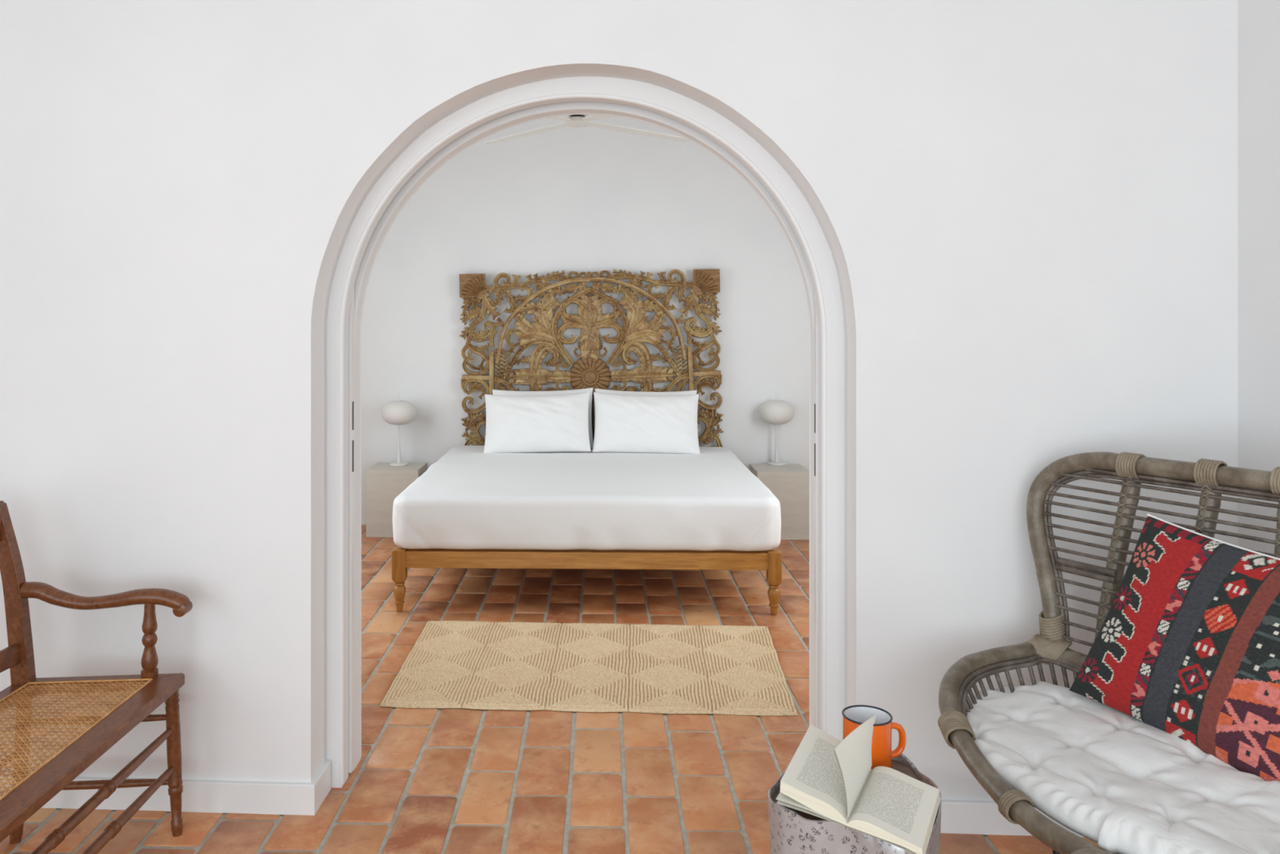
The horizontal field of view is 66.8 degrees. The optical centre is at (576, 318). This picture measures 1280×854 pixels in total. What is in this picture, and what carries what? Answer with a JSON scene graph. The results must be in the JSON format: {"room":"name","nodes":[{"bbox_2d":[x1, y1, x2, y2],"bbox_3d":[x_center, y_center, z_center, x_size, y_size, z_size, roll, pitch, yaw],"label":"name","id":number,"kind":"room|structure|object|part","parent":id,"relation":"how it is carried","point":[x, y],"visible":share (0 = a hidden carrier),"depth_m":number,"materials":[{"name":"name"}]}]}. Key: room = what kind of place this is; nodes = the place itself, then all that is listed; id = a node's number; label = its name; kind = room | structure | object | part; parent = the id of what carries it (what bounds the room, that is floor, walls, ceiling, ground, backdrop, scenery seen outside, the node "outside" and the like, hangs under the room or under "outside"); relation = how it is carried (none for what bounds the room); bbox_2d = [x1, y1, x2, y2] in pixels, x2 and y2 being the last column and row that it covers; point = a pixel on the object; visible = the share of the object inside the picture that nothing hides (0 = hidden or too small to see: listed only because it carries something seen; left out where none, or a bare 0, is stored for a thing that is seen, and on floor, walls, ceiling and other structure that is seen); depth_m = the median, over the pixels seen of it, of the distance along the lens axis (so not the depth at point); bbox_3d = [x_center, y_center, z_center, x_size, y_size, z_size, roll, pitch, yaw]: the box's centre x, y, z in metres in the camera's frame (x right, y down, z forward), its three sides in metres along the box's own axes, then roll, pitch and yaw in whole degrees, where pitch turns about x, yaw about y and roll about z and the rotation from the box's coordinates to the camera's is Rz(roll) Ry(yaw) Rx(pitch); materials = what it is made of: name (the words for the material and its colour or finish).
{"room":"traditional dwelling","nodes":[
{"label":"traditional dwelling","id":0,"kind":"room"},
{"bbox_2d":[0,524,1100,853],"bbox_3d":[-0.077,1.489,1.776,5.648,0.082,10.753,0,0,0],"label":"floor","id":1,"kind":"structure","parent":0,"point":[459,780],"depth_m":3.18,"materials":[{"name":"tile"}]},
{"bbox_2d":[0,500,192,853],"bbox_3d":[-1.363,0.978,2.243,0.569,0.948,0.980,0,0,0],"label":"armchair","id":2,"kind":"object","parent":1,"relation":"on","point":[28,792],"visible":1,"depth_m":2.56,"materials":[{"name":"brown wood"}]},
{"bbox_3d":[-1.606,0.565,2.260,0.043,0.090,0.780,0,0,2],"label":"crest rail","id":3,"kind":"part","parent":2,"relation":"part of","materials":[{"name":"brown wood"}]},
{"bbox_3d":[-1.553,0.915,2.258,0.043,0.054,0.780,0,0,2],"label":"rail","id":4,"kind":"part","parent":2,"relation":"part of","materials":[{"name":"brown wood"}]},
{"bbox_3d":[-1.535,1.016,2.257,0.050,0.029,0.866,0,0,2],"label":"rail","id":5,"kind":"part","parent":2,"relation":"part of","materials":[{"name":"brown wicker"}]},
{"bbox_3d":[-1.556,0.757,2.663,0.126,0.506,0.034,0,0,2],"label":"post","id":6,"kind":"part","parent":2,"relation":"part of","materials":[{"name":"brown wood"}]},
{"bbox_3d":[-1.532,1.235,2.673,0.077,0.434,0.038,0,0,34],"label":"leg","id":7,"kind":"part","parent":2,"relation":"part of","materials":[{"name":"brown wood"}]},
{"bbox_3d":[-1.348,0.999,2.245,0.356,0.009,0.864,0,0,0],"label":"cane seat","id":8,"kind":"part","parent":2,"relation":"part of","materials":[{"name":"beige wicker"}]},
{"bbox_3d":[-1.150,1.014,2.243,0.103,0.032,0.974,0,0,0],"label":"rail","id":9,"kind":"part","parent":2,"relation":"part of","materials":[{"name":"brown wood"}]},
{"bbox_3d":[-1.327,1.015,2.687,0.429,0.030,0.052,0,0,-5],"label":"rail","id":10,"kind":"part","parent":2,"relation":"part of","materials":[{"name":"brown wood"}]},
{"bbox_3d":[-1.300,0.777,2.687,0.446,0.099,0.058,0,0,-4],"label":"arm","id":11,"kind":"part","parent":2,"relation":"part of","materials":[{"name":"brown wood"}]},
{"bbox_3d":[-1.127,1.232,2.710,0.039,0.436,0.051,0,0,34],"label":"leg","id":12,"kind":"part","parent":2,"relation":"part of","materials":[{"name":"brown wood"}]},
{"bbox_2d":[366,462,426,537],"bbox_3d":[-1.216,1.228,6.584,0.354,0.445,0.354,0,0,0],"label":"nightstand","id":13,"kind":"object","parent":1,"relation":"on","point":[385,482],"visible":0.62,"depth_m":6.41,"materials":[{"name":"beige wood"}]},
{"bbox_2d":[381,393,416,466],"bbox_3d":[-1.213,0.757,6.632,0.236,0.495,0.236,0,0,0],"label":"table lamp","id":14,"kind":"object","parent":13,"relation":"on","point":[398,412],"visible":1,"depth_m":6.56,"materials":[{"name":"white"}]},
{"bbox_3d":[-1.213,0.646,6.632,0.236,0.166,0.236,0,0,0],"label":"lamp shade","id":15,"kind":"part","parent":14,"relation":"part of","materials":[{"name":"white"}]},
{"bbox_3d":[-1.213,0.857,6.632,0.032,0.264,0.032,0,0,0],"label":"stem","id":16,"kind":"part","parent":14,"relation":"part of","materials":[{"name":"white"}]},
{"bbox_2d":[391,546,782,615],"bbox_3d":[0.072,1.296,5.714,1.956,0.309,2.019,0,0,0],"label":"frame","id":17,"kind":"object","parent":1,"relation":"on","point":[771,561],"visible":0.37,"depth_m":4.74,"materials":[{"name":"brown wood"}]},
{"bbox_3d":[-0.873,1.296,4.784,0.067,0.309,0.067,0,0,0],"label":"leg","id":18,"kind":"part","parent":17,"relation":"part of","materials":[{"name":"brown wood"}]},
{"bbox_3d":[0.048,1.188,4.750,1.780,0.081,0.024,0,0,1],"label":"rail","id":19,"kind":"part","parent":17,"relation":"part of","materials":[{"name":"brown wood"}]},
{"bbox_2d":[392,445,781,551],"bbox_3d":[0.071,1.005,5.695,1.982,0.269,2.017,0,0,0],"label":"mattress","id":20,"kind":"object","parent":17,"relation":"on","point":[470,498],"visible":0.93,"depth_m":4.74,"materials":[{"name":"white fabric"}]},
{"bbox_2d":[483,391,591,453],"bbox_3d":[-0.256,0.683,6.342,0.699,0.389,0.220,0,0,-2],"label":"pillow","id":21,"kind":"object","parent":20,"relation":"on","point":[539,423],"visible":1,"depth_m":6.28,"materials":[{"name":"white fabric"}]},
{"bbox_2d":[492,387,593,447],"bbox_3d":[-0.227,0.675,6.535,0.698,0.405,0.156,0,0,2],"label":"pillow","id":22,"kind":"object","parent":20,"relation":"on","point":[495,392],"visible":0.09,"depth_m":6.57,"materials":[{"name":"white fabric"}]},
{"bbox_2d":[595,388,697,395],"bbox_3d":[0.470,0.678,6.534,0.701,0.399,0.158,0,0,2],"label":"pillow","id":23,"kind":"object","parent":20,"relation":"on","point":[597,390],"visible":0.09,"depth_m":6.58,"materials":[{"name":"white fabric"}]},
{"bbox_2d":[592,391,700,453],"bbox_3d":[0.459,0.685,6.343,0.699,0.388,0.225,0,0,4],"label":"pillow","id":24,"kind":"object","parent":20,"relation":"on","point":[642,424],"visible":1,"depth_m":6.28,"materials":[{"name":"white fabric"}]},
{"bbox_3d":[0.969,1.296,4.738,0.067,0.309,0.067,0,0,0],"label":"leg","id":25,"kind":"part","parent":17,"relation":"part of","materials":[{"name":"brown wood"}]},
{"bbox_2d":[379,620,797,715],"bbox_3d":[0.067,1.441,4.069,1.608,0.016,1.017,0,0,3],"label":"rug","id":26,"kind":"object","parent":1,"relation":"on","point":[575,667],"visible":1,"depth_m":3.96,"materials":[{"name":"fabric"}]},
{"bbox_2d":[749,463,808,539],"bbox_3d":[1.365,1.228,6.509,0.354,0.445,0.354,0,0,0],"label":"nightstand","id":27,"kind":"object","parent":1,"relation":"on","point":[788,482],"visible":0.54,"depth_m":6.33,"materials":[{"name":"beige wood"}]},
{"bbox_2d":[759,392,794,465],"bbox_3d":[1.379,0.757,6.662,0.236,0.495,0.236,0,0,0],"label":"table lamp","id":28,"kind":"object","parent":27,"relation":"on","point":[775,411],"visible":1,"depth_m":6.59,"materials":[{"name":"white"}]},
{"bbox_3d":[1.379,0.857,6.662,0.032,0.264,0.032,0,0,0],"label":"stem","id":29,"kind":"part","parent":28,"relation":"part of","materials":[{"name":"white"}]},
{"bbox_3d":[1.379,0.646,6.662,0.236,0.166,0.236,0,0,0],"label":"lamp shade","id":30,"kind":"part","parent":28,"relation":"part of","materials":[{"name":"white"}]},
{"bbox_2d":[768,753,942,853],"bbox_3d":[0.503,1.133,1.709,0.276,0.631,0.329,0,0,28],"label":"side table","id":31,"kind":"object","parent":1,"relation":"on","point":[792,830],"visible":0.48,"depth_m":1.60,"materials":[{"name":"metal"}]},
{"bbox_2d":[775,714,941,853],"bbox_3d":[0.482,0.765,1.645,0.245,0.106,0.274,0,0,27],"label":"open book","id":32,"kind":"object","parent":31,"relation":"on","point":[828,777],"visible":1,"depth_m":1.62,"materials":[{"name":"white paper"}]},
{"bbox_2d":[841,704,906,768],"bbox_3d":[0.551,0.785,1.796,0.111,0.098,0.091,0,0,23],"label":"enamel mug","id":33,"kind":"object","parent":31,"relation":"on","point":[853,716],"visible":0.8,"depth_m":1.79,"materials":[{"name":"orange metal"}]},
{"bbox_3d":[0.599,0.788,1.810,0.037,0.067,0.016,0,0,-10],"label":"handle","id":34,"kind":"part","parent":33,"relation":"part of","materials":[{"name":"orange metal"}]},
{"bbox_2d":[937,451,1279,853],"bbox_3d":[1.270,0.891,1.985,0.830,1.110,1.211,0,0,-30],"label":"settee","id":35,"kind":"object","parent":1,"relation":"on","point":[1213,478],"visible":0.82,"depth_m":2.45,"materials":[{"name":"grey wicker"}]},
{"bbox_3d":[1.026,1.275,2.016,0.071,0.343,0.104,0,0,-30],"label":"leg","id":36,"kind":"part","parent":35,"relation":"part of","materials":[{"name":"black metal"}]},
{"bbox_3d":[1.512,0.831,2.123,0.033,0.013,0.997,0,0,-30],"label":"rod","id":37,"kind":"part","parent":35,"relation":"part of","materials":[{"name":"wicker"}]},
{"bbox_3d":[1.517,0.795,2.127,0.033,0.014,0.995,0,0,-30],"label":"rod","id":38,"kind":"part","parent":35,"relation":"part of","materials":[{"name":"wicker"}]},
{"bbox_3d":[1.523,0.760,2.130,0.033,0.014,0.992,0,0,-30],"label":"rod","id":39,"kind":"part","parent":35,"relation":"part of","materials":[{"name":"wicker"}]},
{"bbox_3d":[1.527,0.728,2.132,0.034,0.014,0.995,0,0,-30],"label":"rod","id":40,"kind":"part","parent":35,"relation":"part of","materials":[{"name":"wicker"}]},
{"bbox_3d":[1.532,0.692,2.135,0.034,0.014,1.007,0,0,-30],"label":"rod","id":41,"kind":"part","parent":35,"relation":"part of","materials":[{"name":"wicker"}]},
{"bbox_3d":[1.542,0.615,2.141,0.036,0.014,1.050,0,0,-30],"label":"rod","id":42,"kind":"part","parent":35,"relation":"part of","materials":[{"name":"wicker"}]},
{"bbox_3d":[1.546,0.587,2.143,0.036,0.014,1.067,0,0,-30],"label":"rod","id":43,"kind":"part","parent":35,"relation":"part of","materials":[{"name":"wicker"}]},
{"bbox_3d":[1.550,0.557,2.145,0.038,0.015,1.081,0,0,-30],"label":"rod","id":44,"kind":"part","parent":35,"relation":"part of","materials":[{"name":"wicker"}]},
{"bbox_2d":[965,680,1279,853],"bbox_3d":[1.230,0.969,1.974,0.562,0.097,1.103,0,0,-29],"label":"seat cushion","id":45,"kind":"object","parent":35,"relation":"on","point":[1125,784],"visible":0.83,"depth_m":2.00,"materials":[{"name":"white fabric"}]},
{"bbox_2d":[1069,513,1279,781],"bbox_3d":[1.401,0.721,2.151,0.189,0.492,0.582,0,0,-25],"label":"pillow","id":46,"kind":"object","parent":45,"relation":"on","point":[1186,646],"visible":0.99,"depth_m":2.12,"materials":[{"name":"fabric"}]},
{"bbox_3d":[1.552,0.627,2.146,0.161,0.559,1.211,0,0,-30],"label":"frame","id":47,"kind":"part","parent":35,"relation":"part of","materials":[{"name":"grey wicker"}]},
{"bbox_3d":[1.542,0.529,2.141,0.556,0.015,0.952,0,0,0],"label":"rod","id":48,"kind":"part","parent":35,"relation":"part of","materials":[{"name":"wicker"}]},
{"bbox_3d":[1.546,0.499,2.143,0.559,0.015,0.958,0,0,0],"label":"rod","id":49,"kind":"part","parent":35,"relation":"part of","materials":[{"name":"wicker"}]},
{"bbox_3d":[1.562,0.475,2.152,0.039,0.015,1.096,0,0,-30],"label":"rod","id":50,"kind":"part","parent":35,"relation":"part of","materials":[{"name":"wicker"}]},
{"bbox_3d":[1.566,0.449,2.155,0.038,0.014,1.076,0,0,-30],"label":"rod","id":51,"kind":"part","parent":35,"relation":"part of","materials":[{"name":"wicker"}]},
{"bbox_3d":[1.572,0.420,2.158,0.035,0.014,1.030,0,0,-30],"label":"rod","id":52,"kind":"part","parent":35,"relation":"part of","materials":[{"name":"wicker"}]},
{"bbox_3d":[1.577,0.399,2.161,0.030,0.013,0.909,0,0,-30],"label":"rod","id":53,"kind":"part","parent":35,"relation":"part of","materials":[{"name":"wicker"}]},
{"bbox_2d":[361,114,808,524],"bbox_3d":[0.229,-0.025,6.826,4.923,2.950,0.120,0,0,1],"label":"wall","id":54,"kind":"structure","parent":0,"point":[588,198],"depth_m":6.77,"materials":[{"name":"white paint"}]},
{"bbox_2d":[459,268,724,447],"bbox_3d":[0.103,0.300,6.714,1.837,1.282,0.052,0,0,1],"label":"headboard","id":55,"kind":"object","parent":54,"relation":"attached to","point":[589,371],"visible":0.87,"depth_m":6.70,"materials":[{"name":"brown wood"}]},
{"bbox_3d":[0.109,0.747,6.727,0.038,0.377,0.027,0,0,0],"label":"post","id":56,"kind":"part","parent":55,"relation":"part of","materials":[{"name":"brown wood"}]},
{"bbox_2d":[0,0,1237,800],"bbox_3d":[-0.115,-0.025,2.976,5.250,2.950,0.345,0,0,3],"label":"wall partition","id":57,"kind":"structure","parent":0,"point":[1017,220],"depth_m":2.83,"materials":[{"name":"white paint"}]},
{"bbox_2d":[0,760,331,815],"bbox_3d":[-1.746,1.406,2.905,1.982,0.088,0.166,0,0,0],"label":"baseboard","id":58,"kind":"structure","parent":57,"relation":"attached to","point":[279,797],"depth_m":2.84,"materials":[{"name":"white paint"}]},
{"bbox_2d":[348,286,354,773],"bbox_3d":[-1.059,0.392,3.097,0.701,2.093,0.033,0,0,3],"label":"door","id":59,"kind":"structure","parent":57,"relation":"in","point":[351,322],"depth_m":3.07,"materials":[{"name":"white wood"}]},
{"bbox_3d":[-0.712,0.438,3.078,0.005,0.100,0.014,0,0,3],"label":"edge pull","id":60,"kind":"part","parent":59,"relation":"part of","materials":[{"name":"grey metal"}]},
{"bbox_3d":[-0.712,0.310,3.078,0.005,0.090,0.014,0,0,3],"label":"edge pull","id":61,"kind":"part","parent":59,"relation":"part of","materials":[{"name":"grey metal"}]},
{"bbox_2d":[338,93,826,784],"bbox_3d":[0.011,0.375,2.953,1.493,2.126,0.017,0,0,3],"label":"trim","id":62,"kind":"structure","parent":57,"relation":"attached to","point":[570,95],"depth_m":2.95,"materials":[{"name":"white paint"}]},
{"bbox_2d":[360,112,810,756],"bbox_3d":[0.021,0.384,3.136,1.473,2.108,0.010,0,0,3],"label":"trim","id":63,"kind":"structure","parent":57,"relation":"attached to","point":[639,120],"depth_m":3.14,"materials":[{"name":"white paint"}]},
{"bbox_2d":[813,289,819,728],"bbox_3d":[1.089,0.392,2.980,0.701,2.093,0.033,0,0,3],"label":"door","id":64,"kind":"structure","parent":57,"relation":"in","point":[816,579],"depth_m":2.98,"materials":[{"name":"white wood"}]},
{"bbox_3d":[0.742,0.438,2.999,0.005,0.100,0.014,0,0,3],"label":"edge pull","id":65,"kind":"part","parent":64,"relation":"part of","materials":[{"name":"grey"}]},
{"bbox_3d":[0.742,0.310,2.999,0.005,0.090,0.014,0,0,3],"label":"edge pull","id":66,"kind":"part","parent":64,"relation":"part of","materials":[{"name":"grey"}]},
{"bbox_2d":[940,799,1084,836],"bbox_3d":[1.311,1.406,2.792,1.054,0.088,0.165,0,0,3],"label":"baseboard","id":67,"kind":"structure","parent":57,"relation":"attached to","point":[957,816],"depth_m":2.72,"materials":[{"name":"white paint"}]},
{"bbox_2d":[1237,0,1279,553],"bbox_3d":[2.117,-0.025,-0.390,0.120,2.950,6.243,0,0,-4],"label":"wall","id":68,"kind":"structure","parent":0,"point":[1258,20],"depth_m":2.63,"materials":[{"name":"white paint"}]},
{"bbox_3d":[-0.100,-1.550,1.750,5.600,0.100,10.700,0,0,0],"label":"ceiling","id":69,"kind":"structure","parent":0,"visible":0},
{"bbox_2d":[482,114,689,144],"bbox_3d":[0.007,-1.246,5.000,1.202,0.508,1.202,0,0,5],"label":"ceiling fan","id":70,"kind":"object","parent":69,"relation":"hanging from","point":[576,120],"visible":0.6,"depth_m":5.17,"materials":[{"name":"off-white painted blades"},{"name":"white painted metal"},{"name":"black metal"}]},
{"bbox_3d":[-0.279,-1.016,5.341,0.084,0.010,0.770,0,0,-40],"label":"blade","id":71,"kind":"part","parent":70,"relation":"part of","materials":[{"name":"white"}]},
{"bbox_3d":[-0.334,-1.016,4.714,0.770,0.010,0.084,0,0,-40],"label":"blade","id":72,"kind":"part","parent":70,"relation":"part of","materials":[{"name":"white"}]},
{"bbox_3d":[0.007,-1.071,5.000,0.120,0.055,0.120,0,0,0],"label":"motor","id":73,"kind":"part","parent":70,"relation":"part of","materials":[{"name":"black"}]},
{"bbox_3d":[0.293,-1.016,4.659,0.084,0.010,0.770,0,0,-40],"label":"blade","id":74,"kind":"part","parent":70,"relation":"part of","materials":[{"name":"white"}]},
{"bbox_3d":[0.348,-1.016,5.286,0.770,0.010,0.084,0,0,-40],"label":"blade","id":75,"kind":"part","parent":70,"relation":"part of","materials":[{"name":"white"}]}
]}

